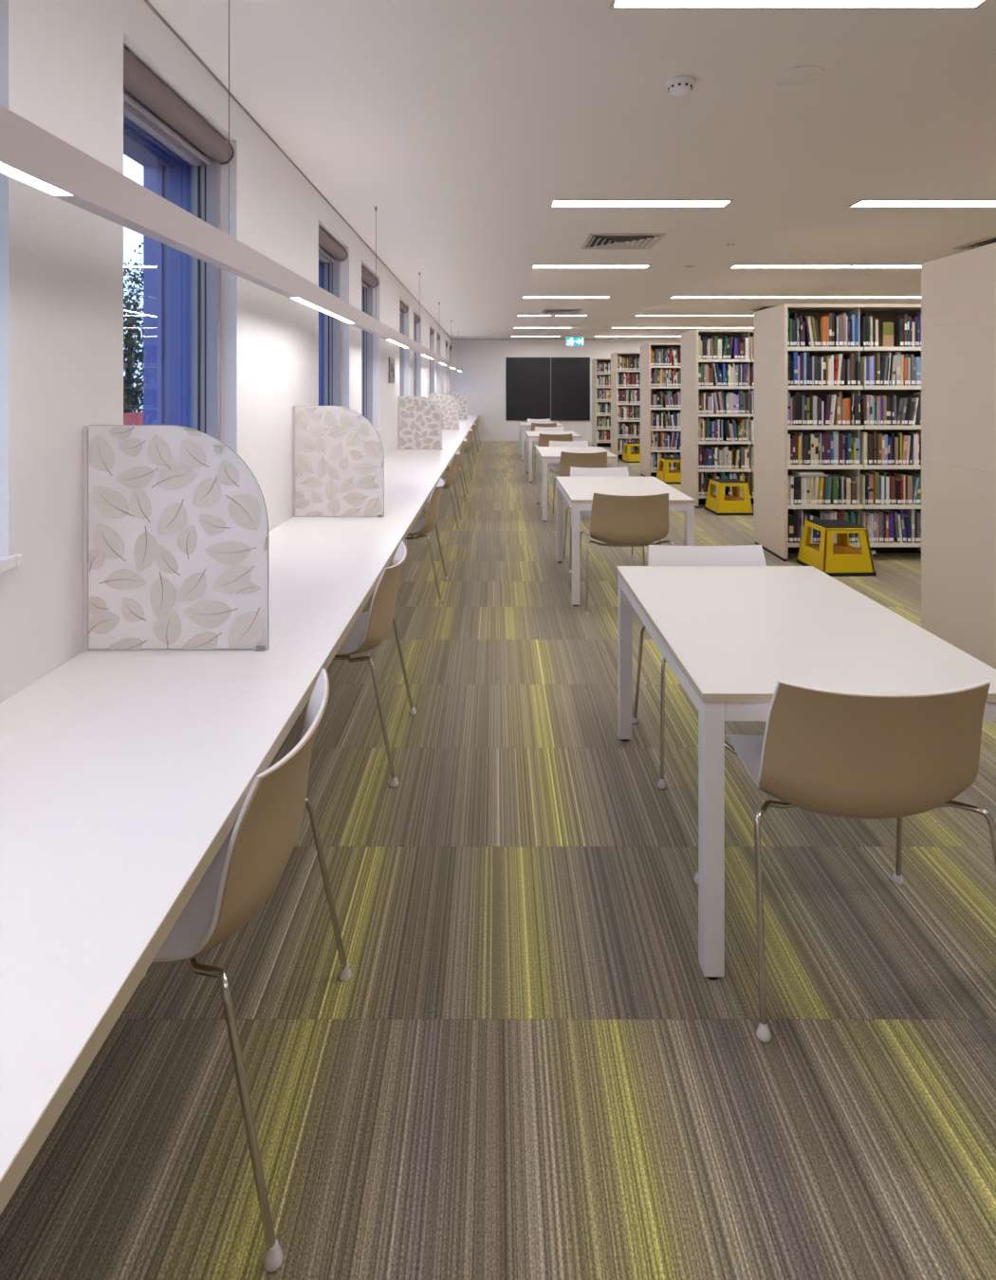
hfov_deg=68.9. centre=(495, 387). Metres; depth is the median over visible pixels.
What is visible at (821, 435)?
book
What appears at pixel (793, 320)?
book
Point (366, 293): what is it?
window
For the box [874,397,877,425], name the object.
book
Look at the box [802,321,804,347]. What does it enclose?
book
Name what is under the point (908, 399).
book
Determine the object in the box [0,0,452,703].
wall
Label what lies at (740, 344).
book
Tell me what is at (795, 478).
book
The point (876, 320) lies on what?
book
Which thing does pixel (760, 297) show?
diffuser
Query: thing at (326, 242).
roller blind
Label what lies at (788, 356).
book
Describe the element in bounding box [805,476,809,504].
book
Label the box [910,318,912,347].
book
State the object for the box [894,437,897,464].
book
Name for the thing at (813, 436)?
book
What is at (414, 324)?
window
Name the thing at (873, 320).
book
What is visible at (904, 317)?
book
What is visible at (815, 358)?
book
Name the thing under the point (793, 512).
book
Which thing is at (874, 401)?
book
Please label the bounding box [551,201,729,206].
diffuser
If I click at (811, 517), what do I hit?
book
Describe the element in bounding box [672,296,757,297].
diffuser
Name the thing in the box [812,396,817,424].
book
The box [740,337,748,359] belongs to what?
book
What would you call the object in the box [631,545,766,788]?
chair
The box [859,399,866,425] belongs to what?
book
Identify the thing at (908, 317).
book
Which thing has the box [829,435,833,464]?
book
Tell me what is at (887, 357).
book
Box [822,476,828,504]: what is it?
book
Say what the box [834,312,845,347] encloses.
book
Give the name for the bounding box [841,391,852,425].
book
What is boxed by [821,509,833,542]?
book
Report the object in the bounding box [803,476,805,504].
book
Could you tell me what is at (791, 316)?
book
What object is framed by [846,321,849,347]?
book
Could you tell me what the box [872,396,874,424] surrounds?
book
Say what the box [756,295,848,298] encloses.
recessed light
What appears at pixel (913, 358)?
book
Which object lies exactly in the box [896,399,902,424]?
book
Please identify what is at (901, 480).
book
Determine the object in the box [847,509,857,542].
book
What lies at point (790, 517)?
book
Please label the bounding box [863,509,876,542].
book
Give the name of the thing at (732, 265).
diffuser
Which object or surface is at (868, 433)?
book
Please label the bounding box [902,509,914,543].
book
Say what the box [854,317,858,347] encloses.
book
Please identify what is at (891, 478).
book
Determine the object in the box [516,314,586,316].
recessed light
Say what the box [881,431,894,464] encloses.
book
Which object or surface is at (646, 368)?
bookcase
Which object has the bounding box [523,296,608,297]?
diffuser
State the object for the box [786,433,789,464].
book
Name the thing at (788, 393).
book
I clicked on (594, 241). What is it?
ceiling vent
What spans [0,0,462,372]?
light
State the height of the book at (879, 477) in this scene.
0.234 m
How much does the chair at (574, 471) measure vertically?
0.805 m
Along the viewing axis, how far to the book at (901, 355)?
6.27 m
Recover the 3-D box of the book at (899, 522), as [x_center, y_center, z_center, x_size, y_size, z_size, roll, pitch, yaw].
[3.495,1.221,6.341,0.045,0.243,0.152,0,0,0]
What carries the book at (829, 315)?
on the bookcase at (771, 469)
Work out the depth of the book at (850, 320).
6.27 m
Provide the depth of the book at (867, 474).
6.27 m
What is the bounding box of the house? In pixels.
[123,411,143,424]
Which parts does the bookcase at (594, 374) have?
panel, shelf, shelf, panel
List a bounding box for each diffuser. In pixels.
[0,162,69,194]
[292,297,353,323]
[386,339,407,347]
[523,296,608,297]
[532,265,648,267]
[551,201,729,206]
[614,0,983,6]
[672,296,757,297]
[731,265,848,267]
[760,296,844,297]
[847,296,920,297]
[849,265,920,267]
[851,201,995,206]
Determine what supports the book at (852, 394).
on the bookcase at (771, 469)
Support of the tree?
on the ground
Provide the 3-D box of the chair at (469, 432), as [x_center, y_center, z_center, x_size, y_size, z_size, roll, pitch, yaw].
[-0.644,1.097,11.950,0.559,0.805,0.636,0,0,0]
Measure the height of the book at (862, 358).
0.252 m
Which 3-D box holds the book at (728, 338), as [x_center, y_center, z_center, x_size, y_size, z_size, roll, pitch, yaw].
[2.887,-0.482,9.099,0.062,0.262,0.172,0,0,0]
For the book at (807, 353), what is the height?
0.291 m
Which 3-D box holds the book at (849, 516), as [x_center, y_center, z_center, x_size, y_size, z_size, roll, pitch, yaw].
[3.061,1.228,6.342,0.012,0.227,0.161,0,0,0]
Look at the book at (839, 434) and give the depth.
6.26 m
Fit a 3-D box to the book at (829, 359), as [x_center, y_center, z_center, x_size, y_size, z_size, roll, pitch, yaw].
[2.886,-0.132,6.347,0.027,0.232,0.179,0,0,0]
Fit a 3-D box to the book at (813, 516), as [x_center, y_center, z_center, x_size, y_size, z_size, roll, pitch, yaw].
[2.785,1.236,6.348,0.019,0.212,0.165,0,0,0]
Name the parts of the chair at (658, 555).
leg, leg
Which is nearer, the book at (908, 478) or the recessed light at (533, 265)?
the book at (908, 478)
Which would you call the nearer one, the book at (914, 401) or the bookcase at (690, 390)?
the book at (914, 401)
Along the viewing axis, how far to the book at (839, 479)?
6.27 m
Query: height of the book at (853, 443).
0.193 m
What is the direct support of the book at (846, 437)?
on the bookcase at (771, 469)
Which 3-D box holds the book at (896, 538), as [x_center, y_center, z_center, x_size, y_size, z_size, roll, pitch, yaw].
[3.470,1.210,6.344,0.049,0.263,0.167,0,0,0]
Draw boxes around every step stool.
[621,442,639,462]
[656,457,680,484]
[704,478,752,515]
[796,519,876,576]
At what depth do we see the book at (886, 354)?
6.28 m
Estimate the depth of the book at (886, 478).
6.26 m
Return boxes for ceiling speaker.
[773,65,823,86]
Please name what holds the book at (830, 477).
on the bookcase at (771, 469)
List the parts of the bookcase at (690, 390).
panel, shelf, shelf, shelf, shelf, shelf, shelf, panel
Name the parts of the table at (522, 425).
leg, leg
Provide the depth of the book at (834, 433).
6.27 m
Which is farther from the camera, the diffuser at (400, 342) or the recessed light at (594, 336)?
the recessed light at (594, 336)
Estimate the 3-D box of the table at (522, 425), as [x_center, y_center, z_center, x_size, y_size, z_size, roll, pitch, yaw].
[0.942,1.135,15.368,0.845,0.731,1.299,0,0,0]
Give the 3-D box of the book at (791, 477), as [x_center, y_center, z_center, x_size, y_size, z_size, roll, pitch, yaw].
[2.562,0.893,6.352,0.028,0.239,0.176,0,0,0]
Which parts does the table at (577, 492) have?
leg, leg, leg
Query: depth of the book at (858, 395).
6.27 m
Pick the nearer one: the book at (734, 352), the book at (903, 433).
the book at (903, 433)
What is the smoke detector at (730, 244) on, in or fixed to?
attached to the ceiling
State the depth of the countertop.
1.40 m
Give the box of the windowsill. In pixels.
[0,553,21,572]
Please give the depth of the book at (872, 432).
6.27 m
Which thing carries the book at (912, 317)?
on the bookcase at (771, 469)
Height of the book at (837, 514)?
0.257 m
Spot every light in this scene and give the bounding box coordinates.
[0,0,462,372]
[511,335,560,336]
[512,327,571,328]
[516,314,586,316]
[522,295,610,298]
[530,264,650,268]
[549,199,732,207]
[594,335,644,336]
[609,0,987,9]
[611,327,670,328]
[634,314,706,316]
[644,335,680,336]
[669,295,760,298]
[670,327,728,328]
[703,314,752,316]
[728,264,852,268]
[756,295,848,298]
[842,295,920,298]
[844,264,920,268]
[847,199,995,207]
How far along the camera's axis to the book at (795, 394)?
6.26 m
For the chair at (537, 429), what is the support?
on the floor
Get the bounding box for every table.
[518,421,562,460]
[525,431,582,482]
[535,446,617,521]
[555,476,694,606]
[616,566,995,980]
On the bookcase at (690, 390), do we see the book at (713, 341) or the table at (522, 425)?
the book at (713, 341)
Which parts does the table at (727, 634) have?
leg, leg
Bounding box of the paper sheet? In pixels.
[0,735,14,751]
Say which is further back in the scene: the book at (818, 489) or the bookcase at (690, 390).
the bookcase at (690, 390)
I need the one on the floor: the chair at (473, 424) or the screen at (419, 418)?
the chair at (473, 424)
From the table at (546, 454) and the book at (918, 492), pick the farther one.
the table at (546, 454)
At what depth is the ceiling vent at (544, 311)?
12.67 m
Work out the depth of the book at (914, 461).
6.26 m
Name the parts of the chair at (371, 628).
seat frame, leg, leg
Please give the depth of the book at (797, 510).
6.26 m
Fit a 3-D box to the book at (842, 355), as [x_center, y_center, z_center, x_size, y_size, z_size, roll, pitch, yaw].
[2.995,-0.151,6.360,0.034,0.269,0.170,0,0,0]
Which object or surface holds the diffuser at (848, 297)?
attached to the recessed light at (849, 297)
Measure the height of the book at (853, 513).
0.254 m
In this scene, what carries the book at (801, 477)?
on the bookcase at (771, 469)
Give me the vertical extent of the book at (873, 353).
0.291 m
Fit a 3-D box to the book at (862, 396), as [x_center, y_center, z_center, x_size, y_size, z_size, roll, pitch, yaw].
[3.216,0.197,6.354,0.018,0.261,0.182,0,0,0]
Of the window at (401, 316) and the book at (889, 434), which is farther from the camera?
the window at (401, 316)
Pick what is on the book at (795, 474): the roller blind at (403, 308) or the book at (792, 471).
the book at (792, 471)
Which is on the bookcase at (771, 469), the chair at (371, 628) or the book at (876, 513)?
the book at (876, 513)
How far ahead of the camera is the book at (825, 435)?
6.26 m
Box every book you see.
[697,335,700,359]
[700,335,706,359]
[700,337,704,359]
[700,340,702,359]
[706,338,710,359]
[711,335,716,359]
[712,340,714,359]
[716,339,721,359]
[716,340,718,359]
[721,335,727,359]
[723,338,728,359]
[725,338,730,359]
[726,336,733,359]
[730,337,737,359]
[737,338,739,359]
[739,338,744,359]
[739,343,743,359]
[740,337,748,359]
[786,312,788,347]
[786,351,797,385]
[786,354,789,385]
[786,392,789,425]
[786,431,797,464]
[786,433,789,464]
[786,475,789,504]
[786,475,793,504]
[786,509,787,542]
[787,474,801,504]
[787,509,796,542]
[787,513,793,542]
[788,312,796,347]
[788,318,791,347]
[788,475,796,504]
[789,361,792,385]
[789,392,798,425]
[789,395,794,425]
[789,397,791,425]
[789,435,794,464]
[789,438,792,464]
[790,391,801,425]
[790,470,822,474]
[790,472,827,476]
[791,319,794,347]
[792,431,802,464]
[796,315,802,347]
[796,317,798,347]
[796,509,799,543]
[797,351,805,385]
[797,353,803,385]
[797,355,799,385]
[797,436,801,464]
[798,509,803,540]
[799,512,800,542]
[801,393,812,425]
[801,395,804,425]
[801,476,803,504]
[802,315,810,347]
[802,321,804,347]
[802,432,809,464]
[802,434,804,464]
[803,394,805,425]
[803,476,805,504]
[804,435,807,464]
[805,351,808,385]
[805,397,809,425]
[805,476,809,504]
[806,315,814,347]
[806,317,812,347]
[808,356,813,385]
[808,357,811,385]
[809,316,817,347]
[809,434,813,464]
[809,476,813,504]
[809,509,820,542]
[809,514,812,542]
[811,431,821,464]
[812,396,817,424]
[812,515,818,542]
[812,516,816,542]
[813,356,818,385]
[813,436,820,464]
[813,437,815,464]
[813,476,818,504]
[814,316,825,347]
[814,319,820,347]
[815,438,818,464]
[816,476,821,504]
[817,318,821,347]
[817,398,821,425]
[818,356,827,385]
[818,357,822,385]
[818,363,821,385]
[819,312,831,347]
[819,395,830,425]
[819,476,822,504]
[820,356,825,385]
[820,432,827,464]
[820,512,825,519]
[821,401,822,424]
[821,435,822,464]
[821,476,824,504]
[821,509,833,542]
[821,510,830,519]
[822,355,833,385]
[822,432,829,464]
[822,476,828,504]
[823,509,836,542]
[824,430,838,464]
[825,316,828,347]
[826,394,836,425]
[826,475,831,504]
[827,358,831,385]
[827,474,838,504]
[827,475,837,504]
[828,395,833,424]
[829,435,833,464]
[830,353,841,385]
[830,391,841,424]
[831,312,834,347]
[831,509,843,519]
[832,510,840,519]
[833,358,838,385]
[833,397,840,425]
[833,475,842,504]
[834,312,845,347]
[834,315,836,347]
[836,315,842,347]
[836,316,838,347]
[838,433,841,464]
[838,475,844,504]
[838,477,841,504]
[839,354,842,385]
[840,432,850,464]
[841,359,845,385]
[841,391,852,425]
[841,397,850,425]
[841,398,845,425]
[841,434,844,464]
[842,353,854,385]
[842,509,853,543]
[843,359,849,385]
[844,436,847,464]
[844,476,850,504]
[845,315,846,347]
[846,314,854,347]
[846,319,852,347]
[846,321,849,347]
[846,474,858,504]
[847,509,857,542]
[848,515,850,542]
[850,437,859,464]
[850,438,853,464]
[850,480,857,504]
[852,394,853,424]
[853,394,858,425]
[853,442,855,464]
[853,512,855,542]
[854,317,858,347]
[854,355,856,385]
[856,361,859,385]
[858,395,859,425]
[859,312,867,347]
[859,316,865,347]
[859,356,865,385]
[859,394,868,425]
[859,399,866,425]
[859,431,867,464]
[859,472,866,504]
[859,474,864,504]
[859,510,865,528]
[861,472,873,504]
[861,510,872,543]
[862,430,876,464]
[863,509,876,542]
[864,470,878,504]
[865,351,879,385]
[865,354,877,385]
[865,356,872,385]
[865,359,869,385]
[865,512,870,542]
[865,514,868,537]
[866,474,868,504]
[867,316,872,347]
[867,321,869,347]
[867,355,874,385]
[867,433,872,464]
[867,434,871,464]
[868,395,872,425]
[869,509,883,542]
[872,318,875,347]
[872,395,886,425]
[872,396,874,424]
[874,396,879,425]
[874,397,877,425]
[874,401,876,424]
[875,319,877,347]
[875,471,885,504]
[876,433,880,464]
[876,435,878,464]
[876,512,877,542]
[878,471,890,504]
[878,475,883,504]
[878,476,880,504]
[878,510,893,542]
[879,351,891,385]
[879,356,884,385]
[879,398,882,425]
[880,434,887,464]
[880,436,884,464]
[881,322,893,347]
[881,356,887,385]
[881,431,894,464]
[883,513,885,542]
[884,509,899,542]
[884,513,888,542]
[885,357,889,385]
[885,475,889,504]
[886,395,894,425]
[886,397,890,425]
[886,472,895,504]
[887,437,889,464]
[888,318,903,347]
[888,354,892,385]
[888,509,905,542]
[889,431,901,464]
[889,438,891,464]
[890,351,900,385]
[890,355,896,385]
[890,475,894,504]
[892,473,905,504]
[893,314,906,347]
[894,395,895,424]
[894,433,899,464]
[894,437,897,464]
[896,397,907,425]
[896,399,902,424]
[896,477,902,504]
[896,479,900,504]
[896,513,901,542]
[900,353,907,385]
[900,354,902,385]
[901,432,913,464]
[901,435,907,464]
[902,357,906,385]
[902,474,912,504]
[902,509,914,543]
[902,512,906,542]
[903,398,911,425]
[903,514,911,543]
[904,397,918,424]
[904,478,906,504]
[905,435,910,464]
[906,316,908,347]
[907,354,913,385]
[907,357,910,385]
[907,401,914,425]
[907,431,918,464]
[908,316,910,347]
[908,473,920,504]
[910,317,915,347]
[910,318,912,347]
[911,401,915,425]
[911,433,917,464]
[912,316,917,347]
[912,322,914,347]
[912,476,918,504]
[913,357,920,385]
[913,358,914,385]
[913,470,920,504]
[914,510,916,543]
[916,512,919,542]
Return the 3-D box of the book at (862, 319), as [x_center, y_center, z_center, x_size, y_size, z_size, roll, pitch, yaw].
[3.194,-0.482,6.357,0.023,0.263,0.163,0,0,0]
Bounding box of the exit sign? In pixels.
[565,329,584,346]
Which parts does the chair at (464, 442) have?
leg, leg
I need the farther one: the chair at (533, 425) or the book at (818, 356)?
the chair at (533, 425)
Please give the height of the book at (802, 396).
0.260 m
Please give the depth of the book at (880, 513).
6.27 m
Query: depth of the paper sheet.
1.57 m
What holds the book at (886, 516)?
on the bookcase at (771, 469)
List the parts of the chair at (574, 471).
leg, leg, leg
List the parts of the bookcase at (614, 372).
panel, panel, shelf, shelf, shelf, shelf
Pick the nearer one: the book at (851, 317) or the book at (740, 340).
the book at (851, 317)
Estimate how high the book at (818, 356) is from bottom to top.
0.253 m
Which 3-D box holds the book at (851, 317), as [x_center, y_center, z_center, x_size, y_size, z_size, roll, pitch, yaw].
[3.098,-0.489,6.367,0.027,0.275,0.181,0,0,0]
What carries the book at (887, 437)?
on the bookcase at (771, 469)
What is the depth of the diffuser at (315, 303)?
3.73 m
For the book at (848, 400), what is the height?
0.236 m
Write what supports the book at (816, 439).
on the bookcase at (771, 469)
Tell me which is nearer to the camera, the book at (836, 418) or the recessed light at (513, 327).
the book at (836, 418)
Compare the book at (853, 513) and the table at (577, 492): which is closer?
the table at (577, 492)
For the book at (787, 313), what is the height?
0.291 m
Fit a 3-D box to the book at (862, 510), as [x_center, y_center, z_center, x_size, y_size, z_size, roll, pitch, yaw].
[3.250,1.215,6.349,0.014,0.254,0.186,0,0,0]
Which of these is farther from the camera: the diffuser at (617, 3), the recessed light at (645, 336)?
the recessed light at (645, 336)
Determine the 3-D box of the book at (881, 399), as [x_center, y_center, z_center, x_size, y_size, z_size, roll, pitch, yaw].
[3.336,0.212,6.346,0.024,0.231,0.167,0,0,0]
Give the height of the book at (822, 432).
0.272 m
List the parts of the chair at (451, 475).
leg, leg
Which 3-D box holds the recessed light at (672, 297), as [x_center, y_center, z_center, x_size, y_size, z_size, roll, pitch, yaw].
[3.243,-1.332,10.725,1.286,0.010,0.189,0,0,0]
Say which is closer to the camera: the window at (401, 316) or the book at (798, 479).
the book at (798, 479)
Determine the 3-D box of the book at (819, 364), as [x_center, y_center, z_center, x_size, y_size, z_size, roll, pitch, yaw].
[2.798,-0.112,6.338,0.024,0.192,0.165,0,0,0]
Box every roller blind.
[123,47,234,164]
[318,225,347,261]
[361,264,378,288]
[399,299,408,313]
[413,312,420,324]
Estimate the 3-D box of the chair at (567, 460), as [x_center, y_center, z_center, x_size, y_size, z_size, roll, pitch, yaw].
[0.965,1.097,8.129,0.636,0.805,0.559,0,0,0]
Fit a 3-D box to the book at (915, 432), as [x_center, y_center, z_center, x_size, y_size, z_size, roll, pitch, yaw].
[3.659,0.529,6.352,0.016,0.283,0.157,0,0,0]
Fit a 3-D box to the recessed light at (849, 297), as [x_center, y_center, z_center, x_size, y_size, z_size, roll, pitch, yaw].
[5.819,-1.332,10.725,1.286,0.010,0.189,0,0,0]
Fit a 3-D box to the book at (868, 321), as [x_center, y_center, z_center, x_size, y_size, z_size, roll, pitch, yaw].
[3.229,-0.462,6.356,0.016,0.223,0.171,0,0,0]
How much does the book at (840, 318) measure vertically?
0.270 m
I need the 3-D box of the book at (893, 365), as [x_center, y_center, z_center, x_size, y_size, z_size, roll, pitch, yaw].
[3.440,-0.145,6.336,0.047,0.258,0.161,0,0,0]
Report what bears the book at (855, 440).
on the bookcase at (771, 469)
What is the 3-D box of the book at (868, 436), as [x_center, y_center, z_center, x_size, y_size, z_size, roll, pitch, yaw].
[3.232,0.541,6.346,0.032,0.258,0.178,0,0,0]
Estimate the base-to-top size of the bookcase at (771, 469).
2.218 m
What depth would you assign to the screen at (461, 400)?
17.39 m
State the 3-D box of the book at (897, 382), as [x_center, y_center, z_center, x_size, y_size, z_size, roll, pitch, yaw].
[3.488,-0.161,6.368,0.042,0.291,0.188,0,0,0]
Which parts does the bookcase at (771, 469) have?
panel, shelf, shelf, shelf, shelf, shelf, shelf, panel, shelf, shelf, shelf, shelf, shelf, shelf, panel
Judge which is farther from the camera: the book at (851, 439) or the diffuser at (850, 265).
the diffuser at (850, 265)
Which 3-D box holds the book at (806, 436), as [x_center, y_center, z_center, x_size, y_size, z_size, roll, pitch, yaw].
[2.686,0.544,6.346,0.025,0.252,0.183,0,0,0]
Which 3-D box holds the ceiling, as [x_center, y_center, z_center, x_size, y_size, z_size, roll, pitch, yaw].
[3.447,-1.412,8.585,9.905,0.150,23.570,0,0,0]
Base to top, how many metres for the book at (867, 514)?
0.248 m
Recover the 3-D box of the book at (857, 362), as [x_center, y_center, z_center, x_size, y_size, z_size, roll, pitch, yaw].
[3.134,-0.119,6.336,0.026,0.207,0.159,0,0,0]
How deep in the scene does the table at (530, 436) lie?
11.54 m
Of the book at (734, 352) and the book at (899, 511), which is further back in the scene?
the book at (734, 352)
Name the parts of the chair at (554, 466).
leg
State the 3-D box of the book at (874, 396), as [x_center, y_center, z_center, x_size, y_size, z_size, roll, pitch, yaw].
[3.317,0.203,6.337,0.012,0.251,0.153,0,0,0]
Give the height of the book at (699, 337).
0.288 m
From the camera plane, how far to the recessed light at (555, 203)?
5.25 m
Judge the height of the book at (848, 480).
0.226 m
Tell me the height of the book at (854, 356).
0.257 m
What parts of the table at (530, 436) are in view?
leg, leg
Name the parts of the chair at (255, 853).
leg, leg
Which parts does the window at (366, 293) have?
frame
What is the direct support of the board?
attached to the wall at (482, 381)
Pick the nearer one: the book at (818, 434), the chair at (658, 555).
the chair at (658, 555)
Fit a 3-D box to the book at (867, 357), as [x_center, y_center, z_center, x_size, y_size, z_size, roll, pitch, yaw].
[3.246,-0.141,6.346,0.030,0.249,0.164,0,0,0]
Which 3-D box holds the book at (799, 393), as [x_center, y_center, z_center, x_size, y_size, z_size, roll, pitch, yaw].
[2.632,0.185,6.348,0.030,0.287,0.165,0,0,0]
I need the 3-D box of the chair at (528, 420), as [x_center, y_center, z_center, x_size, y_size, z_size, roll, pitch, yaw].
[0.955,1.097,15.901,0.636,0.805,0.559,0,0,0]
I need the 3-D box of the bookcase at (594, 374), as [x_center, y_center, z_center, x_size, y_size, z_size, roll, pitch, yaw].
[3.170,0.391,18.320,1.380,2.218,0.740,0,0,0]
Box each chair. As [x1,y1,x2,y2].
[141,668,352,1272]
[300,541,416,786]
[365,477,448,603]
[442,450,462,532]
[445,438,468,503]
[457,428,474,480]
[469,422,476,467]
[473,418,479,455]
[475,414,480,447]
[524,418,549,455]
[530,421,556,431]
[531,426,563,475]
[532,433,572,486]
[547,440,587,508]
[551,451,607,526]
[563,466,644,573]
[579,492,673,616]
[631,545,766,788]
[693,679,995,1042]
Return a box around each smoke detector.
[664,74,694,96]
[726,240,734,247]
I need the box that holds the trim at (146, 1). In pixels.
[144,0,452,339]
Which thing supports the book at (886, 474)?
on the bookcase at (771, 469)
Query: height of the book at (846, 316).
0.265 m
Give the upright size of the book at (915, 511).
0.278 m
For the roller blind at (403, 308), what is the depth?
9.74 m
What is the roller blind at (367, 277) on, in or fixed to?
attached to the window at (366, 293)
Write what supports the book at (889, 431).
on the bookcase at (771, 469)
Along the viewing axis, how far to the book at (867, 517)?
6.26 m
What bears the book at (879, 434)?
on the bookcase at (771, 469)
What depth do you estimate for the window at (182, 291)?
3.35 m
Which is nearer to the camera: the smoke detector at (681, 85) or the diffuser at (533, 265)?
the smoke detector at (681, 85)
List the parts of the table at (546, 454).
leg, leg, leg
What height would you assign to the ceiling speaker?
0.006 m
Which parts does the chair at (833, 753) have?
leg, leg, leg, leg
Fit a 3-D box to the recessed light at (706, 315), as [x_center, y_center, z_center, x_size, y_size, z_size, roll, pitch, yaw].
[4.531,-1.332,13.460,1.286,0.010,0.189,0,0,0]
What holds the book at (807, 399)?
on the bookcase at (771, 469)
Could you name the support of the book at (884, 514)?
on the bookcase at (771, 469)
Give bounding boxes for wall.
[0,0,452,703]
[452,339,680,438]
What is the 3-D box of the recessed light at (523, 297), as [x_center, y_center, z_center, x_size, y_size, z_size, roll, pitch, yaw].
[1.045,-1.332,10.725,1.286,0.010,0.189,0,0,0]
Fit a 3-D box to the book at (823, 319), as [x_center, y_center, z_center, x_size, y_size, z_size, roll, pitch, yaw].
[2.844,-0.482,6.348,0.038,0.262,0.156,0,0,0]
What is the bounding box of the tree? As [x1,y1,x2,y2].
[123,241,143,413]
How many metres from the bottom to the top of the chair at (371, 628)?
0.805 m
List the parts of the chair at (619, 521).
leg, leg, seat frame, leg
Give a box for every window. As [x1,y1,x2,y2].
[123,88,220,440]
[318,245,339,406]
[361,279,382,431]
[399,310,403,396]
[413,321,416,396]
[429,334,430,393]
[436,339,437,393]
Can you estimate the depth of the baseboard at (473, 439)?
20.15 m
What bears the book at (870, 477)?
on the bookcase at (771, 469)
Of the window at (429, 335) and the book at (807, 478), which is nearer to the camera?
the book at (807, 478)
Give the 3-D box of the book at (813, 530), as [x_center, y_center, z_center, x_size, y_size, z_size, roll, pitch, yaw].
[2.760,1.237,6.363,0.030,0.210,0.186,0,0,0]
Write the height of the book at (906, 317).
0.261 m
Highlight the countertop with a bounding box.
[0,415,477,1215]
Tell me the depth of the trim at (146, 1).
3.50 m
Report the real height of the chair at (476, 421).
0.805 m
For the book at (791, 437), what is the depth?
6.27 m
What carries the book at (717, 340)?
on the bookcase at (690, 390)
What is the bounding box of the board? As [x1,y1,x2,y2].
[505,357,589,420]
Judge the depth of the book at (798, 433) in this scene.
6.28 m
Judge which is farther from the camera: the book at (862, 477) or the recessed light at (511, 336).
the recessed light at (511, 336)
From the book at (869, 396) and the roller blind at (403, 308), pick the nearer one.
the book at (869, 396)
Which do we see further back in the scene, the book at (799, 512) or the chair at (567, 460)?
the chair at (567, 460)
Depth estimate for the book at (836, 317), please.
6.26 m
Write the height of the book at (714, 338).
0.288 m
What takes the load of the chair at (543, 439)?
on the floor
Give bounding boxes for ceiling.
[147,0,995,339]
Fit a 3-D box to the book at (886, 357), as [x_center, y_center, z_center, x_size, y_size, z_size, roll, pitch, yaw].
[3.369,-0.143,6.344,0.041,0.254,0.173,0,0,0]
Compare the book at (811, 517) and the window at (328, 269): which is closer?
the window at (328, 269)
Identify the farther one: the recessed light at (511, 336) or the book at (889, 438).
the recessed light at (511, 336)
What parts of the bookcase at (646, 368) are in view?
panel, shelf, shelf, shelf, shelf, shelf, panel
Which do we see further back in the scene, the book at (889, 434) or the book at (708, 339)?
the book at (708, 339)
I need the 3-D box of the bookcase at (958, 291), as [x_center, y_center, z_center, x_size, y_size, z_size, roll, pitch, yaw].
[3.170,0.391,3.860,1.380,2.218,0.740,0,0,0]
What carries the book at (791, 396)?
on the bookcase at (771, 469)
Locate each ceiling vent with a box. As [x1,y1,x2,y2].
[541,309,582,313]
[581,233,665,249]
[749,305,776,310]
[952,235,995,249]
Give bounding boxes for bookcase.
[591,358,610,446]
[610,352,639,458]
[640,343,680,477]
[680,329,752,508]
[752,303,920,561]
[920,242,995,669]
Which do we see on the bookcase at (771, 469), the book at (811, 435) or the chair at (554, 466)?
the book at (811, 435)
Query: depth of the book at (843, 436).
6.27 m
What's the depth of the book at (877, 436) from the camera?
6.25 m
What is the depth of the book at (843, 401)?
6.27 m
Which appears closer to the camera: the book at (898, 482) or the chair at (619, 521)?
the chair at (619, 521)
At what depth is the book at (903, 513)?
6.27 m
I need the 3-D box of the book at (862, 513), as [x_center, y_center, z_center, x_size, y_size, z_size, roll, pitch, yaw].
[3.192,1.209,6.349,0.020,0.266,0.152,0,0,0]
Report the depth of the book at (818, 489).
6.27 m
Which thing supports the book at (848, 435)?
on the bookcase at (771, 469)
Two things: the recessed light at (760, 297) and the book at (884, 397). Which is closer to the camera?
the book at (884, 397)
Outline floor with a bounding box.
[0,440,995,1279]
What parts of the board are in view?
panel, panel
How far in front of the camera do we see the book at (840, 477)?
6.26 m
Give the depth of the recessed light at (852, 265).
8.01 m
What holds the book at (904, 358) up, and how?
on the bookcase at (771, 469)
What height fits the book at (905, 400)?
0.238 m
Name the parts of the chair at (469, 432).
leg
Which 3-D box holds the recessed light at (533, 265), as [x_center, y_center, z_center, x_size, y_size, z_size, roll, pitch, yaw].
[1.045,-1.332,7.990,1.286,0.010,0.189,0,0,0]
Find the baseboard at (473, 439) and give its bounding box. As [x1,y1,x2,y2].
[472,438,591,440]
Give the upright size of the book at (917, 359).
0.246 m
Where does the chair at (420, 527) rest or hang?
on the floor
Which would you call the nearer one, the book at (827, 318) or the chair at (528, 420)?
the book at (827, 318)
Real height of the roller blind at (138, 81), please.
0.124 m
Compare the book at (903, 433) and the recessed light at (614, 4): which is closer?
the recessed light at (614, 4)
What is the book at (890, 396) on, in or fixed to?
on the bookcase at (771, 469)
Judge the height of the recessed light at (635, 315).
0.010 m
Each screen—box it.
[83,424,268,651]
[292,405,383,516]
[398,396,441,449]
[429,393,458,429]
[444,391,467,419]
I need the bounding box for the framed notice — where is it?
[388,357,394,383]

